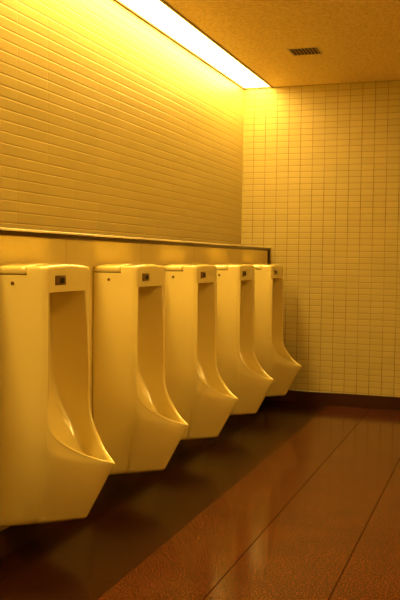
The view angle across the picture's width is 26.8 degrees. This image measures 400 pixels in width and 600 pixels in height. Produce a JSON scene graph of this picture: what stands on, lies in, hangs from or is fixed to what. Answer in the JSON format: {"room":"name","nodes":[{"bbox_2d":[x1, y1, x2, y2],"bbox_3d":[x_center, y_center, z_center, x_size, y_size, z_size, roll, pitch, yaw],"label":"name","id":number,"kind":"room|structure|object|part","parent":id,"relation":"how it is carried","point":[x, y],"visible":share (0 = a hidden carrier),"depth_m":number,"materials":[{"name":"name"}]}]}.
{"room":"public restroom","nodes":[
{"label":"public restroom","id":0,"kind":"room"},
{"bbox_2d":[0,0,243,244],"bbox_3d":[-1.137,-0.368,3.055,0.100,2.767,8.600,2,3,19],"label":"wall","id":1,"kind":"structure","parent":0,"point":[109,125],"depth_m":4.65,"materials":[{"name":"tile"}]},
{"bbox_2d":[0,235,267,530],"bbox_3d":[-0.985,0.389,3.034,0.244,1.262,8.600,2,3,19],"label":"wall","id":2,"kind":"structure","parent":0,"point":[13,249],"depth_m":4.01,"materials":[{"name":"beige paint"}]},
{"bbox_2d":[0,263,114,526],"bbox_3d":[-0.527,0.366,3.338,0.414,1.021,0.427,2,3,19],"label":"urinal","id":3,"kind":"object","parent":2,"relation":"attached to","point":[55,463],"visible":1,"depth_m":3.22,"materials":[{"name":"ceramic"}]},
{"bbox_3d":[-0.539,-0.076,3.240,0.005,0.037,0.081,2,3,19],"label":"sensor plate","id":4,"kind":"part","parent":3,"relation":"part of","materials":[{"name":"black plastic"}]},
{"bbox_2d":[0,397,266,558],"bbox_3d":[-0.876,0.971,3.014,0.008,0.105,8.588,2,3,19],"label":"baseboard","id":5,"kind":"structure","parent":2,"relation":"attached to","point":[12,538],"depth_m":3.59,"materials":[{"name":"brown tile"}]},
{"bbox_2d":[0,227,270,263],"bbox_3d":[-0.979,0.317,3.029,0.254,1.166,8.600,2,3,19],"label":"trim","id":6,"kind":"structure","parent":2,"relation":"attached to","point":[2,232],"depth_m":4.15,"materials":[{"name":"brown metal"}]},
{"bbox_2d":[93,263,187,474],"bbox_3d":[-0.248,0.333,4.122,0.414,1.021,0.427,2,3,19],"label":"urinal","id":7,"kind":"object","parent":2,"relation":"attached to","point":[136,420],"visible":0.98,"depth_m":3.99,"materials":[{"name":"ceramic"}]},
{"bbox_3d":[-0.260,-0.110,4.024,0.005,0.037,0.081,2,3,19],"label":"sensor plate","id":8,"kind":"part","parent":7,"relation":"part of","materials":[{"name":"black plastic"}]},
{"bbox_2d":[162,263,237,439],"bbox_3d":[0.030,0.299,4.906,0.414,1.021,0.427,2,3,19],"label":"urinal","id":9,"kind":"object","parent":2,"relation":"attached to","point":[195,387],"visible":0.91,"depth_m":4.77,"materials":[{"name":"ceramic"}]},
{"bbox_2d":[212,263,274,414],"bbox_3d":[0.309,0.265,5.690,0.414,1.021,0.427,2,3,19],"label":"urinal","id":10,"kind":"object","parent":2,"relation":"attached to","point":[238,366],"visible":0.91,"depth_m":5.55,"materials":[{"name":"ceramic"}]},
{"bbox_2d":[250,264,301,396],"bbox_3d":[0.588,0.232,6.474,0.414,1.021,0.427,2,3,19],"label":"urinal","id":11,"kind":"object","parent":2,"relation":"attached to","point":[271,353],"visible":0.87,"depth_m":6.33,"materials":[{"name":"ceramic"}]},
{"bbox_2d":[0,401,328,599],"bbox_3d":[-0.626,1.060,2.935,0.536,0.060,8.600,2,3,19],"label":"floor","id":12,"kind":"structure","parent":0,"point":[79,559],"depth_m":3.82,"materials":[{"name":"tile"}]},
{"bbox_2d":[98,405,399,599],"bbox_3d":[0.669,1.100,2.476,2.214,0.060,8.600,2,3,19],"label":"floor","id":13,"kind":"structure","parent":0,"point":[318,518],"depth_m":3.67,"materials":[{"name":"tile"}]},
{"bbox_2d":[164,0,399,86],"bbox_3d":[0.339,-1.630,2.477,2.994,0.150,8.600,2,3,19],"label":"ceiling","id":14,"kind":"structure","parent":0,"point":[358,40],"depth_m":5.33,"materials":[{"name":"white paint"}]},
{"bbox_2d":[114,0,272,88],"bbox_3d":[-0.834,-1.635,3.265,0.256,0.066,7.900,2,3,19],"label":"ceiling light","id":15,"kind":"object","parent":14,"relation":"attached to","point":[160,15],"visible":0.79,"depth_m":5.50,"materials":[{"name":"beige glowing translucent plastic diffuser"}]},
{"bbox_2d":[287,46,322,55],"bbox_3d":[0.718,-1.701,5.738,0.212,0.008,0.196,2,3,19],"label":"ceiling vent","id":16,"kind":"object","parent":14,"relation":"in","point":[315,50],"visible":1,"depth_m":5.73,"materials":[{"name":"metal"}]},
{"bbox_2d":[241,80,399,396],"bbox_3d":[1.730,-0.500,6.651,3.094,2.767,0.100,2,3,19],"label":"wall","id":17,"kind":"structure","parent":0,"point":[321,165],"depth_m":6.83,"materials":[{"name":"tile"}]},
{"bbox_2d":[267,390,399,409],"bbox_3d":[1.855,0.837,6.604,2.750,0.105,0.012,2,3,19],"label":"baseboard","id":18,"kind":"structure","parent":17,"relation":"attached to","point":[292,396],"depth_m":6.85,"materials":[{"name":"brown tile"}]}
]}

